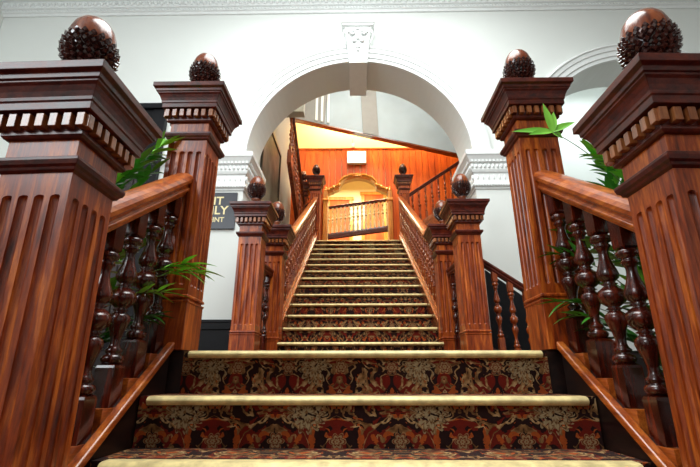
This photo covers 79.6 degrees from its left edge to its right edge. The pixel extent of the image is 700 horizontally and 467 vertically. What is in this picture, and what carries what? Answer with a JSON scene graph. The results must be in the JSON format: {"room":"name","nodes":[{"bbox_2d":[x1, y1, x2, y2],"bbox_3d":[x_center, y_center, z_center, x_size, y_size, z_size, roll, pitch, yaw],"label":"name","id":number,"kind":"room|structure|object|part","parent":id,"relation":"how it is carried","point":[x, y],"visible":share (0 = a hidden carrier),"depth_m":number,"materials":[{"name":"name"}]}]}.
{"room":"grand staircase","nodes":[
{"label":"grand staircase","id":0,"kind":"room"},
{"bbox_2d":[0,0,3,28],"bbox_3d":[-4.734,-1.833,1.283,0.150,5.692,8.520,0,-19,1],"label":"wall","id":1,"kind":"structure","parent":0,"point":[1,2],"depth_m":5.54,"materials":[{"name":"white paint"}]},
{"bbox_2d":[91,351,105,383],"bbox_3d":[-2.849,0.920,1.950,3.770,0.712,0.080,0,-19,1],"label":"wall","id":2,"kind":"structure","parent":0,"point":[97,362],"depth_m":1.99,"materials":[{"name":"black paint"}]},
{"bbox_2d":[259,118,290,223],"bbox_3d":[-1.399,-0.392,7.260,0.120,8.800,3.830,0,-19,1],"label":"wall","id":3,"kind":"structure","parent":0,"point":[282,131],"depth_m":8.51,"materials":[{"name":"beige paint"}]},
{"bbox_2d":[260,132,281,202],"bbox_3d":[-1.327,-0.924,7.049,0.035,1.670,1.430,0,-19,1],"label":"framed picture","id":4,"kind":"object","parent":3,"relation":"attached to","point":[271,157],"visible":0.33,"depth_m":7.14,"materials":[{"name":"brown wood"}]},
{"bbox_2d":[286,104,304,117],"bbox_3d":[-1.072,-3.204,7.690,0.550,2.400,0.180,0,-19,1],"label":"wall","id":5,"kind":"structure","parent":0,"point":[300,112],"depth_m":7.30,"materials":[{"name":"white paint"}]},
{"bbox_2d":[0,9,699,332],"bbox_3d":[0.856,-0.917,5.102,11.100,8.400,0.520,0,-19,1],"label":"wall","id":6,"kind":"structure","parent":0,"point":[472,49],"depth_m":5.35,"materials":[{"name":"white paint"}]},
{"bbox_2d":[100,103,166,346],"bbox_3d":[-2.824,-0.132,4.569,1.350,2.970,0.100,0,-19,1],"label":"door","id":7,"kind":"structure","parent":6,"relation":"in","point":[155,111],"depth_m":4.75,"materials":[{"name":"black paint"}]},
{"bbox_2d":[101,320,230,350],"bbox_3d":[-2.898,1.079,4.187,3.400,0.430,0.045,0,-19,1],"label":"baseboard","id":8,"kind":"structure","parent":6,"relation":"attached to","point":[214,334],"depth_m":4.17,"materials":[{"name":"black paint"}]},
{"bbox_2d":[165,151,265,200],"bbox_3d":[-1.594,-0.611,5.039,1.000,0.460,0.720,0,-19,1],"label":"trim","id":9,"kind":"structure","parent":6,"relation":"attached to","point":[235,171],"depth_m":4.75,"materials":[{"name":"white paint"}]},
{"bbox_2d":[211,192,237,229],"bbox_3d":[-1.501,-0.250,4.626,0.495,0.430,0.027,0,-19,1],"label":"wall sign","id":10,"kind":"object","parent":6,"relation":"attached to","point":[223,217],"visible":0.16,"depth_m":4.61,"materials":[{"name":"black plastic"}]},
{"bbox_2d":[1,0,699,17],"bbox_3d":[0.850,-3.124,5.432,10.902,0.390,0.280,0,-19,1],"label":"trim","id":11,"kind":"structure","parent":6,"relation":"attached to","point":[10,8],"depth_m":5.50,"materials":[{"name":"white paint"}]},
{"bbox_2d":[341,20,374,95],"bbox_3d":[0.104,-2.266,5.477,0.414,0.545,0.765,0,-19,1],"label":"keystone","id":12,"kind":"object","parent":6,"relation":"attached to","point":[356,34],"visible":1,"depth_m":5.20,"materials":[{"name":"white paint"}]},
{"bbox_2d":[228,46,490,150],"bbox_3d":[0.101,-1.629,5.042,3.020,1.510,0.085,0,-19,1],"label":"trim","id":13,"kind":"structure","parent":6,"relation":"attached to","point":[477,132],"depth_m":5.09,"materials":[{"name":"white paint"}]},
{"bbox_2d":[452,149,509,198],"bbox_3d":[1.800,-0.629,4.987,0.990,0.460,0.720,0,-19,1],"label":"trim","id":14,"kind":"structure","parent":6,"relation":"attached to","point":[483,168],"depth_m":4.71,"materials":[{"name":"white paint"}]},
{"bbox_2d":[485,270,530,349],"bbox_3d":[3.201,1.618,3.907,3.600,2.630,0.030,0,-19,1],"label":"baseboard","id":15,"kind":"structure","parent":6,"relation":"attached to","point":[504,302],"depth_m":4.19,"materials":[{"name":"black paint"}]},
{"bbox_2d":[547,44,690,76],"bbox_3d":[3.490,-1.647,4.990,3.020,1.510,0.085,0,-19,1],"label":"trim","id":16,"kind":"structure","parent":6,"relation":"attached to","point":[575,65],"depth_m":5.15,"materials":[{"name":"white paint"}]},
{"bbox_2d":[296,123,403,239],"bbox_3d":[1.022,0.213,9.036,4.900,8.800,0.200,0,-19,1],"label":"wall","id":17,"kind":"structure","parent":0,"point":[308,136],"depth_m":9.74,"materials":[{"name":"yellow paint"}]},
{"bbox_2d":[322,173,393,239],"bbox_3d":[0.169,-0.490,9.121,1.540,1.803,0.160,0,-19,1],"label":"arched frame","id":18,"kind":"object","parent":17,"relation":"attached to","point":[333,188],"visible":0.84,"depth_m":9.19,"materials":[{"name":"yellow wood"}]},
{"bbox_3d":[0.170,-1.123,9.347,1.399,0.460,0.140,0,-19,1],"label":"arch moulding","id":19,"kind":"part","parent":18,"relation":"part of","materials":[{"name":"brown wood"}]},
{"bbox_2d":[290,147,458,239],"bbox_3d":[1.067,-0.798,9.250,4.754,2.468,0.045,0,-19,1],"label":"panelling","id":20,"kind":"object","parent":17,"relation":"attached to","point":[424,165],"visible":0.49,"depth_m":9.47,"materials":[{"name":"orange wood"}]},
{"bbox_2d":[347,151,365,164],"bbox_3d":[0.149,-1.712,9.508,0.430,0.310,0.096,0,-19,1],"label":"lit sign","id":21,"kind":"object","parent":20,"relation":"attached to","point":[353,157],"visible":1,"depth_m":9.46,"materials":[{"name":"plastic"}]},
{"bbox_2d":[329,181,375,239],"bbox_3d":[0.200,-0.728,11.220,5.400,3.608,3.300,0,-19,1],"label":"wall","id":22,"kind":"structure","parent":0,"point":[351,189],"depth_m":13.05,"materials":[{"name":"beige paint"}]},
{"bbox_2d":[328,197,353,239],"bbox_3d":[-0.320,0.177,12.526,0.870,2.738,0.060,0,-19,1],"label":"door","id":23,"kind":"structure","parent":22,"relation":"in","point":[333,201],"depth_m":12.79,"materials":[{"name":"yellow wood"}]},
{"bbox_2d":[360,192,387,239],"bbox_3d":[0.735,0.091,12.537,0.840,2.908,0.060,0,-19,1],"label":"door","id":24,"kind":"structure","parent":22,"relation":"in","point":[365,196],"depth_m":12.76,"materials":[{"name":"brown wood"}]},
{"bbox_2d":[325,90,455,152],"bbox_3d":[1.021,-2.587,9.293,4.680,2.532,0.120,0,-19,1],"label":"wall","id":25,"kind":"structure","parent":0,"point":[399,119],"depth_m":9.20,"materials":[{"name":"white paint"}]},
{"bbox_2d":[315,94,329,122],"bbox_3d":[-0.605,-3.106,9.398,0.310,1.483,0.030,0,-19,1],"label":"trim","id":26,"kind":"structure","parent":25,"relation":"attached to","point":[322,97],"depth_m":9.26,"materials":[{"name":"white paint"}]},
{"bbox_2d":[296,90,378,135],"bbox_3d":[-0.350,-2.944,9.359,1.940,1.814,0.030,0,-19,1],"label":"trim","id":27,"kind":"structure","parent":25,"relation":"attached to","point":[368,102],"depth_m":9.25,"materials":[{"name":"beige paint"}]},
{"bbox_2d":[295,118,457,157],"bbox_3d":[1.021,-1.967,9.079,4.680,1.259,0.145,0,-19,1],"label":"trim","id":28,"kind":"structure","parent":25,"relation":"attached to","point":[323,126],"depth_m":9.10,"materials":[{"name":"brown wood"}]},
{"bbox_2d":[557,87,655,350],"bbox_3d":[4.247,-0.588,6.067,4.350,8.400,1.630,0,-19,1],"label":"wall","id":29,"kind":"structure","parent":0,"point":[575,106],"depth_m":7.11,"materials":[{"name":"white paint"}]},
{"bbox_2d":[631,351,663,384],"bbox_3d":[3.731,0.885,1.849,5.270,0.712,0.080,0,-19,1],"label":"wall","id":30,"kind":"structure","parent":0,"point":[640,361],"depth_m":1.94,"materials":[{"name":"black paint"}]},
{"bbox_3d":[0.769,0.346,-0.991,11.300,0.100,5.900,0,-19,1],"label":"floor","id":31,"kind":"structure","parent":0,"visible":0},
{"bbox_2d":[0,15,162,466],"bbox_3d":[-0.882,0.097,1.191,0.380,1.785,0.380,0,-19,1],"label":"newel post","id":32,"kind":"object","parent":31,"relation":"on","point":[70,124],"visible":1,"depth_m":1.17,"materials":[{"name":"brown wood"}]},
{"bbox_2d":[57,25,119,72],"bbox_3d":[-0.886,-0.587,1.424,0.182,0.136,0.183,-2,-19,0],"label":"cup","id":33,"kind":"object","parent":32,"relation":"on","point":[80,42],"depth_m":1.37,"materials":[{"name":"brown wood"}]},
{"bbox_2d":[93,130,224,366],"bbox_3d":[-1.029,0.252,1.736,0.629,1.837,0.768,-13,-23,33],"label":"palm","id":34,"kind":"object","parent":31,"relation":"on","point":[142,176],"visible":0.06,"depth_m":1.94,"materials":[{"name":"plant"}]},
{"bbox_2d":[67,342,675,466],"bbox_3d":[0.059,0.753,1.485,2.060,0.762,0.973,0,-19,1],"label":"staircase","id":35,"kind":"structure","parent":31,"relation":"on","point":[429,408],"depth_m":1.56,"materials":[{"name":"carpet"}]},
{"bbox_2d":[67,173,193,465],"bbox_3d":[-0.872,0.324,1.586,0.124,1.588,0.701,0,-19,1],"label":"balustrade","id":36,"kind":"object","parent":35,"relation":"on","point":[143,211],"visible":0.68,"depth_m":1.62,"materials":[{"name":"brown wood"}]},
{"bbox_3d":[-0.872,-0.137,1.743,0.124,0.614,0.701,0,-19,1],"label":"handrail","id":37,"kind":"part","parent":36,"relation":"part of","materials":[{"name":"brown wood"}]},
{"bbox_2d":[533,170,682,466],"bbox_3d":[0.988,0.315,1.558,0.124,1.588,0.701,0,-19,1],"label":"balustrade","id":38,"kind":"object","parent":35,"relation":"on","point":[597,210],"visible":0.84,"depth_m":1.56,"materials":[{"name":"brown wood"}]},
{"bbox_3d":[0.988,-0.147,1.715,0.124,0.614,0.701,0,-19,1],"label":"handrail","id":39,"kind":"part","parent":38,"relation":"part of","materials":[{"name":"brown wood"}]},
{"bbox_2d":[511,104,663,377],"bbox_3d":[1.108,0.182,1.662,0.699,1.923,0.724,17,-25,-40],"label":"palm","id":40,"kind":"object","parent":31,"relation":"on","point":[612,178],"visible":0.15,"depth_m":1.91,"materials":[{"name":"plant"}]},
{"bbox_3d":[1.220,0.172,1.758,0.474,1.513,0.014,-9,-21,25],"label":"stem","id":41,"kind":"part","parent":40,"relation":"part of","materials":[{"name":"green plant"}]},
{"bbox_2d":[572,8,699,466],"bbox_3d":[0.993,0.087,1.162,0.380,1.785,0.380,0,-19,1],"label":"newel post","id":42,"kind":"object","parent":31,"relation":"on","point":[645,125],"visible":1,"depth_m":1.17,"materials":[{"name":"brown wood"}]},
{"bbox_2d":[616,18,682,69],"bbox_3d":[0.998,-0.597,1.395,0.182,0.136,0.183,1,-19,1],"label":"cup","id":43,"kind":"object","parent":42,"relation":"on","point":[649,35],"depth_m":1.34,"materials":[{"name":"brown wood"}]},
{"bbox_3d":[0.861,1.540,4.623,11.300,0.160,5.500,0,-19,1],"label":"floor","id":44,"kind":"structure","parent":0,"visible":0},
{"bbox_2d":[143,53,241,350],"bbox_3d":[-0.860,-0.260,2.259,0.380,1.721,0.380,0,-19,1],"label":"newel post","id":45,"kind":"object","parent":44,"relation":"on","point":[202,110],"visible":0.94,"depth_m":2.22,"materials":[{"name":"brown wood"}]},
{"bbox_2d":[189,60,220,80],"bbox_3d":[-0.859,-0.914,2.482,0.182,0.136,0.183,0,-19,1],"label":"cup","id":46,"kind":"object","parent":45,"relation":"on","point":[200,70],"depth_m":2.43,"materials":[{"name":"brown wood"}]},
{"bbox_2d":[228,176,278,350],"bbox_3d":[-0.894,0.262,3.789,0.380,1.721,0.380,0,-19,1],"label":"newel post","id":47,"kind":"object","parent":44,"relation":"on","point":[255,218],"visible":1,"depth_m":3.71,"materials":[{"name":"brown wood"}]},
{"bbox_2d":[247,183,265,199],"bbox_3d":[-0.893,-0.392,4.012,0.182,0.136,0.183,0,-19,1],"label":"cup","id":48,"kind":"object","parent":47,"relation":"on","point":[256,191],"depth_m":3.96,"materials":[{"name":"brown wood"}]},
{"bbox_2d":[259,264,273,350],"bbox_3d":[-0.844,0.709,3.963,0.086,0.866,0.413,-3,-19,7],"label":"balustrade","id":49,"kind":"object","parent":44,"relation":"on","point":[268,272],"visible":0.41,"depth_m":4.05,"materials":[{"name":"brown wood"}]},
{"bbox_3d":[-0.844,0.340,4.089,0.086,0.086,0.413,-3,-19,7],"label":"handrail","id":50,"kind":"part","parent":49,"relation":"part of","materials":[{"name":"brown wood"}]},
{"bbox_2d":[261,201,295,350],"bbox_3d":[-0.799,0.461,4.375,0.380,1.721,0.380,0,-19,1],"label":"newel post","id":51,"kind":"object","parent":44,"relation":"on","point":[281,236],"visible":0.63,"depth_m":4.33,"materials":[{"name":"brown wood"}]},
{"bbox_2d":[275,207,285,221],"bbox_3d":[-0.798,-0.192,4.598,0.182,0.136,0.183,0,-19,1],"label":"cup","id":52,"kind":"object","parent":51,"relation":"on","point":[280,210],"depth_m":4.55,"materials":[{"name":"brown wood"}]},
{"bbox_2d":[277,235,443,350],"bbox_3d":[0.131,0.677,6.216,1.740,2.502,3.950,0,-19,1],"label":"staircase","id":53,"kind":"structure","parent":44,"relation":"on","point":[347,295],"depth_m":5.08,"materials":[{"name":"carpet"}]},
{"bbox_2d":[283,196,317,312],"bbox_3d":[-0.722,0.071,6.417,0.103,2.893,3.405,0,-19,1],"label":"balustrade","id":54,"kind":"object","parent":53,"relation":"on","point":[304,228],"visible":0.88,"depth_m":5.92,"materials":[{"name":"brown wood"}]},
{"bbox_3d":[-0.722,0.432,6.293,0.070,2.131,3.405,0,-19,1],"label":"rail","id":55,"kind":"part","parent":54,"relation":"part of","materials":[{"name":"brown wood"}]},
{"bbox_3d":[-0.722,-0.265,6.531,0.103,2.183,3.405,0,-19,1],"label":"handrail","id":56,"kind":"part","parent":54,"relation":"part of","materials":[{"name":"brown wood"}]},
{"bbox_2d":[398,196,437,314],"bbox_3d":[0.983,0.062,6.390,0.103,2.893,3.405,0,-19,1],"label":"balustrade","id":57,"kind":"object","parent":53,"relation":"on","point":[413,228],"visible":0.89,"depth_m":5.88,"materials":[{"name":"brown wood"}]},
{"bbox_3d":[0.983,-0.274,6.505,0.103,2.183,3.405,0,-19,1],"label":"handrail","id":58,"kind":"part","parent":57,"relation":"part of","materials":[{"name":"brown wood"}]},
{"bbox_3d":[0.983,0.423,6.267,0.070,2.131,3.405,0,-19,1],"label":"rail","id":59,"kind":"part","parent":57,"relation":"part of","materials":[{"name":"brown wood"}]},
{"bbox_2d":[423,200,459,349],"bbox_3d":[1.001,0.452,4.347,0.380,1.721,0.380,0,-19,1],"label":"newel post","id":60,"kind":"object","parent":44,"relation":"on","point":[437,236],"visible":0.6,"depth_m":4.29,"materials":[{"name":"brown wood"}]},
{"bbox_2d":[433,206,442,220],"bbox_3d":[1.002,-0.201,4.570,0.182,0.136,0.183,0,-19,1],"label":"cup","id":61,"kind":"object","parent":60,"relation":"on","point":[437,209],"depth_m":4.53,"materials":[{"name":"brown wood"}]},
{"bbox_2d":[446,263,460,349],"bbox_3d":[1.026,0.696,3.925,0.086,0.866,0.431,1,-19,-3],"label":"balustrade","id":62,"kind":"object","parent":44,"relation":"on","point":[450,271],"visible":0.37,"depth_m":4.03,"materials":[{"name":"brown wood"}]},
{"bbox_3d":[1.026,0.327,4.051,0.086,0.086,0.431,1,-19,-3],"label":"handrail","id":63,"kind":"part","parent":62,"relation":"part of","materials":[{"name":"brown wood"}]},
{"bbox_2d":[439,173,492,349],"bbox_3d":[1.053,0.245,3.741,0.380,1.721,0.380,0,-19,1],"label":"newel post","id":64,"kind":"object","parent":44,"relation":"on","point":[462,216],"visible":1,"depth_m":3.65,"materials":[{"name":"brown wood"}]},
{"bbox_2d":[452,180,470,196],"bbox_3d":[1.053,-0.408,3.963,0.182,0.136,0.183,0,-19,1],"label":"cup","id":65,"kind":"object","parent":64,"relation":"on","point":[460,188],"depth_m":3.91,"materials":[{"name":"brown wood"}]},
{"bbox_2d":[481,49,589,349],"bbox_3d":[0.990,-0.270,2.231,0.380,1.721,0.380,0,-19,1],"label":"newel post","id":66,"kind":"object","parent":44,"relation":"on","point":[518,98],"visible":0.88,"depth_m":2.18,"materials":[{"name":"brown wood"}]},
{"bbox_2d":[502,56,535,77],"bbox_3d":[0.990,-0.923,2.454,0.182,0.136,0.183,0,-19,1],"label":"cup","id":67,"kind":"object","parent":66,"relation":"on","point":[515,66],"depth_m":2.40,"materials":[{"name":"brown wood"}]},
{"bbox_3d":[2.196,1.894,3.494,1.840,1.220,0.595,0,-19,1],"label":"staircase","id":68,"kind":"structure","parent":44,"relation":"attached to","visible":0},
{"bbox_2d":[483,259,615,349],"bbox_3d":[1.924,1.132,3.476,1.535,1.968,0.080,0,-19,1],"label":"balustrade","id":69,"kind":"object","parent":68,"relation":"on","point":[496,273],"visible":0.23,"depth_m":3.66,"materials":[{"name":"brown wood"}]},
{"bbox_3d":[1.056,1.137,10.326,4.680,0.500,4.760,0,-19,1],"label":"floor","id":70,"kind":"structure","parent":0,"visible":0},
{"bbox_2d":[287,118,304,220],"bbox_3d":[-1.003,-0.942,7.858,0.097,2.102,1.600,-1,-19,2],"label":"balustrade","id":71,"kind":"object","parent":70,"relation":"on","point":[293,157],"visible":0.88,"depth_m":7.64,"materials":[{"name":"brown wood"}]},
{"bbox_3d":[-1.003,-0.565,7.729,0.070,1.304,1.601,-1,-19,2],"label":"rail","id":72,"kind":"part","parent":71,"relation":"part of","materials":[{"name":"red wood"}]},
{"bbox_3d":[-1.003,-1.392,8.011,0.097,1.151,1.601,-1,-19,2],"label":"handrail","id":73,"kind":"part","parent":71,"relation":"part of","materials":[{"name":"brown wood"}]},
{"bbox_2d":[302,171,309,211],"bbox_3d":[-1.005,-0.539,8.851,0.380,1.721,0.380,0,-19,1],"label":"newel post","id":74,"kind":"object","parent":70,"relation":"on","point":[305,183],"visible":0.28,"depth_m":8.85,"materials":[{"name":"brown wood"}]},
{"bbox_2d":[306,164,325,239],"bbox_3d":[-0.705,-0.638,8.563,0.380,1.721,0.380,0,-19,1],"label":"newel post","id":75,"kind":"object","parent":70,"relation":"on","point":[316,182],"visible":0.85,"depth_m":8.55,"materials":[{"name":"brown wood"}]},
{"bbox_2d":[312,167,320,174],"bbox_3d":[-0.705,-1.291,8.786,0.182,0.136,0.183,0,-19,1],"label":"cup","id":76,"kind":"object","parent":75,"relation":"on","point":[315,170],"depth_m":8.73,"materials":[{"name":"brown wood"}]},
{"bbox_2d":[328,199,387,239],"bbox_3d":[0.177,-0.337,9.555,2.200,1.095,0.100,0,-19,1],"label":"balustrade","id":77,"kind":"object","parent":70,"relation":"on","point":[382,229],"visible":0.59,"depth_m":9.52,"materials":[{"name":"brown wood"}]},
{"bbox_3d":[0.177,-0.677,9.671,2.200,0.375,0.076,0,-19,1],"label":"handrail","id":78,"kind":"part","parent":77,"relation":"part of","materials":[{"name":"brown wood"}]},
{"bbox_3d":[0.177,-0.017,9.445,2.200,0.420,0.100,0,-19,1],"label":"rail","id":79,"kind":"part","parent":77,"relation":"part of","materials":[{"name":"brown wood"}]},
{"bbox_2d":[393,164,412,232],"bbox_3d":[1.100,-0.647,8.535,0.380,1.721,0.380,0,-19,1],"label":"newel post","id":80,"kind":"object","parent":70,"relation":"on","point":[402,181],"visible":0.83,"depth_m":8.53,"materials":[{"name":"brown wood"}]},
{"bbox_2d":[398,167,406,173],"bbox_3d":[1.100,-1.300,8.758,0.182,0.136,0.183,0,-19,1],"label":"cup","id":81,"kind":"object","parent":80,"relation":"on","point":[402,170],"depth_m":8.70,"materials":[{"name":"brown wood"}]},
{"bbox_2d":[425,217,439,225],"bbox_3d":[2.204,-0.461,8.759,1.990,1.514,0.620,0,-19,1],"label":"staircase","id":82,"kind":"structure","parent":70,"relation":"on","point":[433,220],"depth_m":8.36,"materials":[{"name":"wood"}]},
{"bbox_2d":[409,161,458,223],"bbox_3d":[2.157,-1.038,8.650,1.905,2.174,0.081,0,-19,1],"label":"balustrade","id":83,"kind":"object","parent":82,"relation":"on","point":[456,164],"visible":0.42,"depth_m":8.58,"materials":[{"name":"brown wood"}]},
{"bbox_3d":[2.157,-1.407,8.776,1.905,1.394,0.081,0,-19,1],"label":"handrail","id":84,"kind":"part","parent":83,"relation":"part of","materials":[{"name":"brown wood"}]},
{"bbox_3d":[2.157,-0.678,8.527,1.905,1.413,0.060,0,-19,1],"label":"rail","id":85,"kind":"part","parent":83,"relation":"part of","materials":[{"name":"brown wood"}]}
]}

